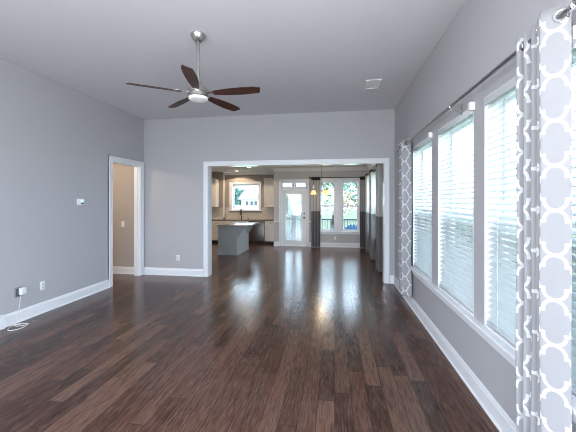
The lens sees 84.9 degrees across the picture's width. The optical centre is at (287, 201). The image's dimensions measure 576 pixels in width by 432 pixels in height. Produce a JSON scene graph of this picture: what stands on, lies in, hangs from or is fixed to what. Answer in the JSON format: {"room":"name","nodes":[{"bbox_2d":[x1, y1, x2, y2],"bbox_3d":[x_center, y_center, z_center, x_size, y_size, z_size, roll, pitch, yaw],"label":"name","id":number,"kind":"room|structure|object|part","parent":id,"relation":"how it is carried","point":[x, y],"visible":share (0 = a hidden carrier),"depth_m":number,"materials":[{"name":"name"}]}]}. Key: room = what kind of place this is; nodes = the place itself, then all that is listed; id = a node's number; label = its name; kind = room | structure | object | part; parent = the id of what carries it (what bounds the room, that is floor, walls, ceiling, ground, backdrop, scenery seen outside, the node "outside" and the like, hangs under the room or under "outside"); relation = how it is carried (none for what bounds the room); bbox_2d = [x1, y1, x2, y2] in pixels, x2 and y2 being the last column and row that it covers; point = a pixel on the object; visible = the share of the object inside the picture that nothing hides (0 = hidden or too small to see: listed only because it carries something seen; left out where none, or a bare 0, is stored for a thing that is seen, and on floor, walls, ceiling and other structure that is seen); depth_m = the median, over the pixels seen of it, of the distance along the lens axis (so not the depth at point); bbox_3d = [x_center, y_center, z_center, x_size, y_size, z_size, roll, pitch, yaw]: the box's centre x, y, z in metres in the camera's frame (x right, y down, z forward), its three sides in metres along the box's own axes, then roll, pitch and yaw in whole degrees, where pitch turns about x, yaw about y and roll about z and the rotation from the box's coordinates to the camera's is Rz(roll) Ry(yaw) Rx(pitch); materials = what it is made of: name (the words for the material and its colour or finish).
{"room":"living room","nodes":[
{"label":"living room","id":0,"kind":"room"},
{"bbox_2d":[0,58,143,314],"bbox_3d":[-3.706,-0.100,2.551,0.120,3.260,8.280,0,0,8],"label":"wall","id":1,"kind":"structure","parent":0,"point":[57,140],"depth_m":4.48,"materials":[{"name":"grey paint"}]},
{"bbox_2d":[7,287,28,330],"bbox_3d":[-3.314,1.313,3.903,0.175,0.430,0.365,0,0,-15],"label":"power adapter","id":2,"kind":"object","parent":1,"relation":"attached to","point":[23,290],"visible":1,"depth_m":3.99,"materials":[{"name":"white plastic"}]},
{"bbox_2d":[14,286,22,297],"bbox_3d":[-3.425,1.150,4.005,0.010,0.130,0.110,0,0,8],"label":"wall box","id":3,"kind":"object","parent":1,"relation":"attached to","point":[16,290],"visible":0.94,"depth_m":3.99,"materials":[{"name":"white plastic"}]},
{"bbox_2d":[40,281,44,289],"bbox_3d":[-3.377,1.155,4.332,0.009,0.116,0.072,0,0,8],"label":"wall outlet","id":4,"kind":"object","parent":1,"relation":"attached to","point":[42,284],"visible":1,"depth_m":4.33,"materials":[{"name":"white plastic"}]},
{"bbox_2d":[0,279,109,329],"bbox_3d":[-3.687,1.448,2.098,0.050,0.165,7.070,0,0,8],"label":"baseboard","id":5,"kind":"structure","parent":1,"relation":"attached to","point":[7,320],"depth_m":4.43,"materials":[{"name":"white wood"}]},
{"bbox_2d":[77,199,83,204],"bbox_3d":[-3.273,0.005,4.973,0.027,0.100,0.130,0,0,8],"label":"thermostat","id":6,"kind":"object","parent":1,"relation":"attached to","point":[79,201],"visible":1,"depth_m":4.96,"materials":[{"name":"white plastic"}]},
{"bbox_2d":[108,155,143,286],"bbox_3d":[-3.167,0.352,6.105,0.155,2.355,1.010,0,0,8],"label":"trim","id":7,"kind":"structure","parent":1,"relation":"attached to","point":[138,166],"depth_m":6.50,"materials":[{"name":"white wood"}]},
{"bbox_2d":[113,163,133,266],"bbox_3d":[-4.587,0.190,5.542,2.500,2.680,2.620,0,0,8],"label":"wall","id":8,"kind":"structure","parent":0,"point":[123,175],"depth_m":6.69,"materials":[{"name":"beige paint"}]},
{"bbox_2d":[113,266,133,273],"bbox_3d":[-4.349,1.455,6.806,2.400,0.150,0.026,0,0,8],"label":"baseboard","id":9,"kind":"structure","parent":8,"relation":"attached to","point":[116,269],"depth_m":6.67,"materials":[{"name":"white wood"}]},
{"bbox_2d":[0,0,464,119],"bbox_3d":[-1.096,-1.780,2.255,5.370,0.100,8.460,0,0,8],"label":"ceiling","id":10,"kind":"structure","parent":0,"point":[303,56],"depth_m":3.56,"materials":[{"name":"paint"}]},
{"bbox_2d":[126,31,259,110],"bbox_3d":[-0.883,-1.386,3.235,1.238,0.688,1.273,0,0,8],"label":"ceiling fan","id":11,"kind":"object","parent":10,"relation":"hanging from","point":[197,92],"visible":1,"depth_m":3.19,"materials":[{"name":"brown wood"}]},
{"bbox_3d":[-1.302,-1.115,3.075,0.502,0.008,0.124,0,13,-26],"label":"blade","id":12,"kind":"part","parent":11,"relation":"part of","materials":[{"name":"brown wood"}]},
{"bbox_3d":[-1.216,-1.115,3.557,0.124,0.008,0.502,-18,12,-43],"label":"blade","id":13,"kind":"part","parent":11,"relation":"part of","materials":[{"name":"brown wood"}]},
{"bbox_3d":[-0.871,-1.115,2.844,0.124,0.008,0.502,13,-2,-8],"label":"blade","id":14,"kind":"part","parent":11,"relation":"part of","materials":[{"name":"brown wood"}]},
{"bbox_3d":[-0.928,-1.060,3.256,0.196,0.037,0.196,0,0,8],"label":"light globe","id":15,"kind":"part","parent":11,"relation":"part of","materials":[{"name":"white glass"}]},
{"bbox_3d":[-0.731,-1.115,3.623,0.124,0.008,0.502,-15,-7,27],"label":"blade","id":16,"kind":"part","parent":11,"relation":"part of","materials":[{"name":"brown wood"}]},
{"bbox_3d":[-0.518,-1.115,3.183,0.502,0.008,0.124,0,-13,10],"label":"blade","id":17,"kind":"part","parent":11,"relation":"part of","materials":[{"name":"brown wood"}]},
{"bbox_2d":[364,79,381,88],"bbox_3d":[1.242,-1.723,4.628,0.220,0.014,0.360,0,0,8],"label":"ceiling vent","id":18,"kind":"object","parent":10,"relation":"in","point":[373,83],"visible":1,"depth_m":4.61,"materials":[{"name":"white plastic"}]},
{"bbox_2d":[212,172,273,218],"bbox_3d":[-2.895,0.190,9.659,4.640,2.680,5.660,0,0,8],"label":"wall","id":19,"kind":"structure","parent":0,"point":[218,175],"depth_m":12.16,"materials":[{"name":"beige paint"}]},
{"bbox_2d":[212,178,218,206],"bbox_3d":[-3.004,-0.338,12.028,0.630,1.085,0.359,0,0,8],"label":"upper cabinet","id":20,"kind":"object","parent":19,"relation":"attached to","point":[215,182],"visible":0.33,"depth_m":11.86,"materials":[{"name":"beige wood"}]},
{"bbox_3d":[-3.025,-0.315,11.889,0.620,1.010,0.020,0,0,8],"label":"door","id":21,"kind":"part","parent":20,"relation":"part of","materials":[{"name":"beige wood"}]},
{"bbox_2d":[223,172,224,217],"bbox_3d":[-2.480,-0.255,12.203,0.040,1.770,0.145,0,0,8],"label":"trim","id":22,"kind":"structure","parent":19,"relation":"attached to","point":[223,172],"depth_m":12.17,"materials":[{"name":"beige wood"}]},
{"bbox_2d":[212,207,273,218],"bbox_3d":[-2.526,0.444,12.216,4.420,0.448,0.172,0,0,8],"label":"backsplash","id":23,"kind":"structure","parent":19,"relation":"attached to","point":[217,212],"depth_m":12.14,"materials":[{"name":"beige tile"}]},
{"bbox_2d":[232,184,258,209],"bbox_3d":[-1.636,-0.170,12.257,1.072,1.002,0.170,0,0,8],"label":"window","id":24,"kind":"structure","parent":19,"relation":"in","point":[233,185],"depth_m":12.26,"materials":[{"name":"white wood"}]},
{"bbox_2d":[229,182,261,210],"bbox_3d":[-1.649,-0.205,12.168,1.310,1.130,0.090,0,0,8],"label":"trim","id":25,"kind":"structure","parent":19,"relation":"attached to","point":[230,183],"depth_m":12.17,"materials":[{"name":"white wood"}]},
{"bbox_2d":[264,178,273,206],"bbox_3d":[-0.617,-0.338,11.836,0.510,1.085,0.359,0,0,8],"label":"upper cabinet","id":26,"kind":"object","parent":19,"relation":"attached to","point":[268,182],"visible":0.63,"depth_m":11.70,"materials":[{"name":"beige wood"}]},
{"bbox_2d":[225,164,374,174],"bbox_3d":[-0.120,-1.095,10.602,9.389,0.110,3.624,0,0,44],"label":"trim","id":27,"kind":"structure","parent":19,"relation":"attached to","point":[369,166],"depth_m":10.69,"materials":[{"name":"white paint"}]},
{"bbox_2d":[0,243,498,431],"bbox_3d":[-1.868,1.590,5.230,7.770,0.120,14.120,0,0,8],"label":"floor","id":28,"kind":"structure","parent":0,"point":[277,338],"depth_m":3.07,"materials":[{"name":"brown wood"}]},
{"bbox_2d":[212,221,224,242],"bbox_3d":[-2.620,1.117,11.905,0.605,0.827,0.485,0,0,8],"label":"base cabinet","id":29,"kind":"object","parent":28,"relation":"on","point":[214,223],"visible":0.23,"depth_m":11.71,"materials":[{"name":"beige wood"}]},
{"bbox_3d":[-2.650,1.154,11.705,0.593,0.552,0.020,0,0,8],"label":"door","id":30,"kind":"part","parent":29,"relation":"part of","materials":[{"name":"beige wood"}]},
{"bbox_3d":[-2.650,0.793,11.705,0.593,0.150,0.020,0,0,8],"label":"drawer","id":31,"kind":"part","parent":29,"relation":"part of","materials":[{"name":"beige wood"}]},
{"bbox_2d":[217,225,253,255],"bbox_3d":[-1.535,1.117,9.568,0.812,0.827,1.204,0,0,8],"label":"kitchen island","id":32,"kind":"object","parent":28,"relation":"on","point":[232,240],"visible":0.85,"depth_m":9.01,"materials":[{"name":"grey wood"}]},
{"bbox_3d":[-1.725,1.089,8.996,0.580,0.762,0.008,0,0,8],"label":"panel","id":33,"kind":"part","parent":32,"relation":"part of","materials":[{"name":"grey wood"}]},
{"bbox_2d":[217,222,258,226],"bbox_3d":[-1.485,0.685,9.571,0.945,0.035,1.260,0,0,8],"label":"island countertop","id":34,"kind":"structure","parent":32,"relation":"on","point":[239,224],"depth_m":9.23,"materials":[{"name":"grey stone"}]},
{"bbox_2d":[248,221,264,243],"bbox_3d":[-1.112,1.117,11.747,0.600,0.826,0.675,0,0,8],"label":"dishwasher","id":35,"kind":"object","parent":28,"relation":"on","point":[257,232],"visible":0.68,"depth_m":11.47,"materials":[{"name":"grey metal"}]},
{"bbox_2d":[265,221,273,243],"bbox_3d":[-0.596,1.117,11.686,0.425,0.827,0.645,0,0,8],"label":"base cabinet","id":36,"kind":"object","parent":28,"relation":"on","point":[269,225],"visible":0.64,"depth_m":11.41,"materials":[{"name":"beige wood"}]},
{"bbox_3d":[-0.637,0.793,11.407,0.413,0.150,0.020,0,0,8],"label":"drawer","id":37,"kind":"part","parent":36,"relation":"part of","materials":[{"name":"beige wood"}]},
{"bbox_3d":[-0.637,1.154,11.407,0.413,0.552,0.020,0,0,8],"label":"door","id":38,"kind":"part","parent":36,"relation":"part of","materials":[{"name":"beige wood"}]},
{"bbox_3d":[-1.859,1.117,11.873,0.900,0.827,0.645,0,0,8],"label":"base cabinet","id":39,"kind":"object","parent":28,"relation":"on","visible":0},
{"bbox_2d":[212,219,273,220],"bbox_3d":[-1.643,0.684,11.852,2.555,0.033,0.627,0,0,8],"label":"countertop","id":40,"kind":"structure","parent":39,"relation":"on","point":[212,219],"depth_m":11.77,"materials":[{"name":"brown stone"}]},
{"bbox_2d":[144,109,394,274],"bbox_3d":[-1.805,-0.150,6.545,7.710,3.360,0.180,0,0,8],"label":"wall","id":41,"kind":"structure","parent":0,"point":[176,150],"depth_m":6.42,"materials":[{"name":"grey paint"}]},
{"bbox_2d":[144,267,394,283],"bbox_3d":[-0.524,1.455,6.251,5.090,0.150,0.026,0,0,8],"label":"baseboard","id":42,"kind":"structure","parent":41,"relation":"attached to","point":[147,270],"depth_m":6.52,"materials":[{"name":"white wood"}]},
{"bbox_2d":[203,158,389,283],"bbox_3d":[0.103,0.356,6.263,3.659,2.348,0.240,0,0,8],"label":"trim","id":43,"kind":"structure","parent":41,"relation":"attached to","point":[207,165],"depth_m":6.19,"materials":[{"name":"white wood"}]},
{"bbox_2d":[212,165,366,171],"bbox_3d":[-1.298,-1.200,9.422,7.870,0.100,5.660,0,0,8],"label":"ceiling","id":44,"kind":"structure","parent":0,"point":[253,168],"depth_m":10.59,"materials":[{"name":"paint"}]},
{"bbox_2d":[311,182,329,194],"bbox_3d":[0.940,-0.682,9.178,0.594,0.936,0.620,0,0,8],"label":"chandelier","id":45,"kind":"object","parent":44,"relation":"hanging from","point":[325,191],"visible":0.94,"depth_m":9.12,"materials":[{"name":"yellow glass"}]},
{"bbox_2d":[274,170,368,242],"bbox_3d":[1.101,0.190,10.735,3.190,2.680,0.160,0,0,8],"label":"wall","id":46,"kind":"structure","parent":0,"point":[324,238],"depth_m":10.70,"materials":[{"name":"grey paint"}]},
{"bbox_2d":[282,190,305,244],"bbox_3d":[0.206,0.537,10.802,0.826,1.905,0.119,0,0,8],"label":"door","id":47,"kind":"structure","parent":46,"relation":"in","point":[301,231],"depth_m":10.84,"materials":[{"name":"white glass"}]},
{"bbox_2d":[286,194,300,239],"bbox_3d":[0.197,0.534,10.847,0.540,1.562,0.013,0,0,8],"label":"mini blind","id":48,"kind":"object","parent":47,"relation":"attached to","point":[288,197],"depth_m":10.85,"materials":[{"name":"white plastic"}]},
{"bbox_2d":[279,179,308,246],"bbox_3d":[0.213,0.383,10.851,1.040,2.295,0.190,0,0,8],"label":"trim","id":49,"kind":"structure","parent":46,"relation":"attached to","point":[281,181],"depth_m":10.79,"materials":[{"name":"white wood"}]},
{"bbox_2d":[282,182,305,186],"bbox_3d":[0.214,-0.580,10.856,0.830,0.160,0.040,0,0,8],"label":"window","id":50,"kind":"structure","parent":46,"relation":"in","point":[296,182],"depth_m":10.82,"materials":[{"name":"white glass"}]},
{"bbox_2d":[274,242,375,258],"bbox_3d":[0.766,1.455,8.479,3.190,0.150,4.400,0,0,8],"label":"baseboard","id":51,"kind":"structure","parent":46,"relation":"attached to","point":[343,245],"depth_m":10.55,"materials":[{"name":"white wood"}]},
{"bbox_2d":[320,181,335,230],"bbox_3d":[1.351,0.155,10.703,0.537,1.692,0.170,0,0,8],"label":"window","id":52,"kind":"structure","parent":46,"relation":"in","point":[334,182],"depth_m":10.71,"materials":[{"name":"white wood"}]},
{"bbox_3d":[1.359,-0.248,10.759,0.499,0.847,0.035,0,0,8],"label":"sash","id":53,"kind":"part","parent":52,"relation":"part of","materials":[{"name":"clear glass"}]},
{"bbox_3d":[1.354,0.548,10.724,0.499,0.867,0.034,0,0,8],"label":"sash","id":54,"kind":"part","parent":52,"relation":"part of","materials":[{"name":"clear glass"}]},
{"bbox_2d":[309,177,360,178],"bbox_3d":[1.652,-0.805,10.497,1.926,0.060,0.148,0,0,8],"label":"curtain rod","id":55,"kind":"object","parent":46,"relation":"attached to","point":[309,177],"visible":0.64,"depth_m":10.45,"materials":[{"name":"brown metal"}]},
{"bbox_2d":[311,177,319,246],"bbox_3d":[0.933,0.340,10.558,0.310,2.340,0.081,0,0,8],"label":"curtain","id":56,"kind":"object","parent":55,"relation":"hanging from","point":[315,198],"visible":0.95,"depth_m":10.56,"materials":[{"name":"grey fabric"}]},
{"bbox_3d":[1.645,-0.805,10.452,1.870,0.021,0.022,0,0,8],"label":"rod","id":57,"kind":"part","parent":55,"relation":"part of","materials":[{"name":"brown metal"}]},
{"bbox_2d":[360,176,364,247],"bbox_3d":[2.448,0.340,10.323,0.196,2.340,0.091,0,0,8],"label":"curtain","id":58,"kind":"object","parent":55,"relation":"hanging from","point":[362,179],"visible":0.9,"depth_m":10.35,"materials":[{"name":"grey fabric"}]},
{"bbox_2d":[320,178,359,234],"bbox_3d":[1.716,0.150,10.557,1.480,1.880,0.110,0,0,8],"label":"trim","id":59,"kind":"structure","parent":46,"relation":"attached to","point":[338,180],"depth_m":10.54,"materials":[{"name":"white wood"}]},
{"bbox_2d":[342,181,358,231],"bbox_3d":[2.093,0.155,10.593,0.567,1.692,0.170,0,0,8],"label":"window","id":60,"kind":"structure","parent":46,"relation":"in","point":[357,182],"depth_m":10.59,"materials":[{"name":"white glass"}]},
{"bbox_3d":[2.101,-0.248,10.649,0.529,0.847,0.035,0,0,8],"label":"sash","id":61,"kind":"part","parent":60,"relation":"part of","materials":[{"name":"glass"}]},
{"bbox_3d":[2.096,0.548,10.614,0.529,0.867,0.034,0,0,8],"label":"sash","id":62,"kind":"part","parent":60,"relation":"part of","materials":[{"name":"clear glass"}]},
{"bbox_2d":[395,0,575,431],"bbox_3d":[1.481,-0.100,1.873,0.160,3.260,8.460,0,0,8],"label":"wall","id":63,"kind":"structure","parent":0,"point":[482,34],"depth_m":2.60,"materials":[{"name":"grey paint"}]},
{"bbox_2d":[413,137,431,281],"bbox_3d":[1.811,0.075,4.069,0.170,1.712,0.902,0,0,8],"label":"window","id":64,"kind":"structure","parent":63,"relation":"in","point":[430,145],"depth_m":4.50,"materials":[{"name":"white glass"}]},
{"bbox_2d":[412,132,431,278],"bbox_3d":[1.734,0.052,4.059,0.103,1.705,0.906,0,0,8],"label":"window blind","id":65,"kind":"object","parent":64,"relation":"attached to","point":[423,262],"visible":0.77,"depth_m":4.08,"materials":[{"name":"white plastic"}]},
{"bbox_3d":[1.801,0.080,4.348,0.054,1.620,0.003,0,0,8],"label":"ladder cord","id":66,"kind":"part","parent":65,"relation":"part of","materials":[{"name":"white fabric"}]},
{"bbox_3d":[1.752,-0.737,4.077,0.073,0.049,0.864,0,0,8],"label":"head rail","id":67,"kind":"part","parent":65,"relation":"part of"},
{"bbox_3d":[1.761,0.893,4.076,0.052,0.023,0.858,0,0,8],"label":"rail","id":68,"kind":"part","parent":65,"relation":"part of","materials":[{"name":"white plastic"}]},
{"bbox_3d":[1.868,-0.293,4.060,0.035,0.937,0.864,0,0,8],"label":"sash","id":69,"kind":"part","parent":64,"relation":"part of","materials":[{"name":"glass"}]},
{"bbox_2d":[393,276,516,431],"bbox_3d":[1.387,1.455,1.877,0.026,0.150,8.120,0,0,8],"label":"baseboard","id":70,"kind":"structure","parent":63,"relation":"attached to","point":[496,413],"depth_m":2.62,"materials":[{"name":"white wood"}]},
{"bbox_2d":[438,109,473,316],"bbox_3d":[1.648,0.075,2.970,0.170,1.712,0.902,0,0,8],"label":"window","id":71,"kind":"structure","parent":63,"relation":"in","point":[469,122],"depth_m":3.40,"materials":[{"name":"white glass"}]},
{"bbox_2d":[437,102,474,311],"bbox_3d":[1.571,0.052,2.961,0.103,1.705,0.906,0,0,8],"label":"window blind","id":72,"kind":"object","parent":71,"relation":"attached to","point":[457,270],"visible":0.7,"depth_m":2.93,"materials":[{"name":"white plastic"}]},
{"bbox_3d":[1.638,0.080,3.249,0.054,1.620,0.003,0,0,8],"label":"ladder cord","id":73,"kind":"part","parent":72,"relation":"part of","materials":[{"name":"white fabric"}]},
{"bbox_3d":[1.589,-0.737,2.979,0.073,0.049,0.864,0,0,8],"label":"head rail","id":74,"kind":"part","parent":72,"relation":"part of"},
{"bbox_3d":[1.598,0.893,2.978,0.052,0.023,0.858,0,0,8],"label":"rail","id":75,"kind":"part","parent":72,"relation":"part of","materials":[{"name":"white plastic"}]},
{"bbox_3d":[1.558,0.080,2.706,0.054,1.620,0.003,0,0,8],"label":"ladder cord","id":76,"kind":"part","parent":72,"relation":"part of","materials":[{"name":"white fabric"}]},
{"bbox_3d":[1.670,0.513,2.967,0.034,0.797,0.864,0,0,8],"label":"sash","id":77,"kind":"part","parent":71,"relation":"part of","materials":[{"name":"clear glass"}]},
{"bbox_3d":[1.705,-0.293,2.962,0.035,0.937,0.864,0,0,8],"label":"sash","id":78,"kind":"part","parent":71,"relation":"part of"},
{"bbox_2d":[396,0,575,151],"bbox_3d":[1.535,-0.819,3.205,0.123,0.118,3.902,0,0,8],"label":"curtain rod","id":79,"kind":"object","parent":63,"relation":"attached to","point":[571,7],"visible":0.68,"depth_m":2.13,"materials":[{"name":"grey metal"}]},
{"bbox_2d":[398,138,411,297],"bbox_3d":[1.727,0.230,4.715,0.129,2.260,0.527,0,0,8],"label":"curtain","id":80,"kind":"object","parent":79,"relation":"hanging from","point":[405,195],"visible":0.98,"depth_m":4.53,"materials":[{"name":"grey fabric"}]},
{"bbox_2d":[515,1,571,431],"bbox_3d":[1.274,0.255,1.596,0.104,2.310,0.375,0,0,16],"label":"curtain","id":81,"kind":"object","parent":79,"relation":"hanging from","point":[543,66],"visible":0.99,"depth_m":1.48,"materials":[{"name":"grey fabric"}]},
{"bbox_2d":[410,265,575,422],"bbox_3d":[1.572,0.975,2.982,0.125,0.091,3.340,0,0,8],"label":"trim","id":82,"kind":"structure","parent":63,"relation":"attached to","point":[500,346],"depth_m":2.42,"materials":[{"name":"white wood"}]},
{"bbox_2d":[484,54,575,400],"bbox_3d":[1.488,0.075,1.892,0.170,1.712,0.942,0,0,8],"label":"window","id":83,"kind":"structure","parent":63,"relation":"in","point":[573,60],"depth_m":2.34,"materials":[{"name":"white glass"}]},
{"bbox_2d":[484,25,575,393],"bbox_3d":[1.412,0.052,1.882,0.103,1.705,0.946,0,0,8],"label":"window blind","id":84,"kind":"object","parent":83,"relation":"attached to","point":[502,319],"visible":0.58,"depth_m":2.11,"materials":[{"name":"white plastic"}]},
{"bbox_3d":[1.480,0.080,2.184,0.054,1.620,0.003,0,0,8],"label":"ladder cord","id":85,"kind":"part","parent":84,"relation":"part of","materials":[{"name":"white fabric"}]},
{"bbox_3d":[1.430,-0.737,1.901,0.073,0.049,0.904,0,0,8],"label":"head rail","id":86,"kind":"part","parent":84,"relation":"part of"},
{"bbox_3d":[1.438,0.893,1.900,0.052,0.023,0.898,0,0,8],"label":"rail","id":87,"kind":"part","parent":84,"relation":"part of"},
{"bbox_3d":[1.510,0.513,1.889,0.034,0.797,0.904,0,0,8],"label":"sash","id":88,"kind":"part","parent":83,"relation":"part of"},
{"bbox_3d":[1.545,-0.293,1.884,0.035,0.937,0.904,0,0,8],"label":"sash","id":89,"kind":"part","parent":83,"relation":"part of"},
{"bbox_3d":[2.435,0.190,8.313,0.160,2.680,4.560,0,0,8],"label":"wall","id":90,"kind":"structure","parent":0,"visible":0},
{"bbox_3d":[2.264,-0.805,8.212,0.148,0.060,3.246,0,0,8],"label":"curtain rod","id":91,"kind":"object","parent":90,"relation":"attached to","visible":0},
{"bbox_2d":[365,174,368,252],"bbox_3d":[2.409,0.340,9.500,0.135,2.340,0.414,0,0,8],"label":"curtain","id":92,"kind":"object","parent":91,"relation":"hanging from","point":[366,175],"visible":0.75,"depth_m":9.32,"materials":[{"name":"grey fabric"}]},
{"bbox_2d":[369,170,375,259],"bbox_3d":[2.236,0.340,8.338,0.135,2.340,0.465,0,0,8],"label":"curtain","id":93,"kind":"object","parent":91,"relation":"hanging from","point":[372,174],"visible":0.99,"depth_m":8.15,"materials":[{"name":"grey fabric"}]},
{"bbox_2d":[375,164,382,271],"bbox_3d":[2.026,0.340,6.954,0.135,2.340,0.465,0,0,8],"label":"curtain","id":94,"kind":"object","parent":91,"relation":"hanging from","point":[379,168],"visible":0.83,"depth_m":6.76,"materials":[{"name":"grey fabric"}]},
{"label":"outside","id":95,"kind":"structure","parent":0,"visible":0},
{"bbox_2d":[286,209,575,282],"bbox_3d":[-4.761,2.680,36.088,160.000,0.200,150.000,0,0,8],"label":"ground","id":96,"kind":"structure","parent":95,"point":[326,214],"depth_m":45.66,"materials":[{"name":"white"}]},
{"bbox_2d":[234,187,241,208],"bbox_3d":[-11.854,-0.265,68.219,4.008,5.727,4.064,0,0,8],"label":"leafy tree","id":97,"kind":"object","parent":96,"relation":"on","point":[236,203],"visible":0.4,"depth_m":67.68,"materials":[{"name":"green plant"}]},
{"bbox_2d":[235,188,245,203],"bbox_3d":[-8.712,-0.039,62.883,3.504,5.273,3.669,0,0,-11],"label":"leafy tree","id":98,"kind":"object","parent":96,"relation":"on","point":[238,193],"visible":0.19,"depth_m":62.26,"materials":[{"name":"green plant"}]},
{"bbox_2d":[237,190,257,208],"bbox_3d":[-4.240,0.405,49.153,5.400,4.350,7.000,0,0,8],"label":"house","id":99,"kind":"structure","parent":96,"relation":"on","point":[249,198],"depth_m":46.41,"materials":[{"name":"white"}]},
{"bbox_2d":[285,184,304,230],"bbox_3d":[0.199,0.547,25.172,4.116,4.092,3.478,0,0,8],"label":"leafy tree","id":100,"kind":"object","parent":96,"relation":"on","point":[286,184],"visible":0.08,"depth_m":24.17,"materials":[{"name":"plant"}]},
{"bbox_2d":[322,183,349,228],"bbox_3d":[4.006,-0.509,29.492,3.337,6.220,4.474,0,0,-40],"label":"leafy tree","id":101,"kind":"object","parent":96,"relation":"on","point":[329,198],"visible":0.23,"depth_m":28.80,"materials":[{"name":"green plant"}]},
{"bbox_2d":[322,183,356,212],"bbox_3d":[6.437,-0.193,41.429,6.727,5.580,5.804,0,0,8],"label":"leafy tree","id":102,"kind":"object","parent":96,"relation":"on","point":[344,195],"visible":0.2,"depth_m":40.97,"materials":[{"name":"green plant"}]},
{"bbox_2d":[343,183,356,203],"bbox_3d":[5.934,-0.061,23.070,3.487,5.320,3.623,0,0,38],"label":"leafy tree","id":103,"kind":"object","parent":96,"relation":"on","point":[352,184],"visible":0.05,"depth_m":23.24,"materials":[{"name":"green plant"}]},
{"bbox_2d":[431,221,471,251],"bbox_3d":[5.856,1.607,10.840,2.049,1.964,1.972,0,0,8],"label":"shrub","id":104,"kind":"object","parent":96,"relation":"on","point":[469,221],"visible":0.05,"depth_m":10.53,"materials":[{"name":"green plant"}]},
{"bbox_2d":[462,245,516,275],"bbox_3d":[4.710,1.712,7.392,1.722,1.751,1.648,0,0,8],"label":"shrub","id":105,"kind":"object","parent":96,"relation":"on","point":[464,245],"visible":0.02,"depth_m":7.09,"materials":[{"name":"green plant"}]},
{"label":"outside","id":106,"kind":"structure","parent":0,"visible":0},
{"bbox_3d":[1.110,1.680,12.263,6.600,0.040,2.826,0,0,8],"label":"deck","id":107,"kind":"object","parent":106,"visible":0},
{"bbox_2d":[291,183,295,239],"bbox_3d":[0.255,-0.005,13.246,0.240,3.330,0.240,0,0,8],"label":"porch post","id":108,"kind":"object","parent":107,"relation":"on","point":[292,183],"visible":0.17,"depth_m":13.16,"materials":[{"name":"grey plastic"}]},
{"bbox_2d":[286,219,356,238],"bbox_3d":[1.257,1.165,13.259,6.490,0.990,0.090,0,0,8],"label":"deck railing","id":109,"kind":"object","parent":107,"relation":"on","point":[286,219],"visible":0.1,"depth_m":13.16,"materials":[{"name":"wood"}]},
{"bbox_3d":[1.257,0.745,13.259,6.400,0.050,0.070,0,0,8],"label":"rail","id":110,"kind":"part","parent":109,"relation":"part of","materials":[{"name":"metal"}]},
{"bbox_2d":[345,225,356,229],"bbox_3d":[2.436,1.251,11.932,0.650,0.819,0.679,0,0,8],"label":"patio chair","id":111,"kind":"object","parent":107,"relation":"on","point":[349,227],"visible":0.2,"depth_m":11.62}
]}

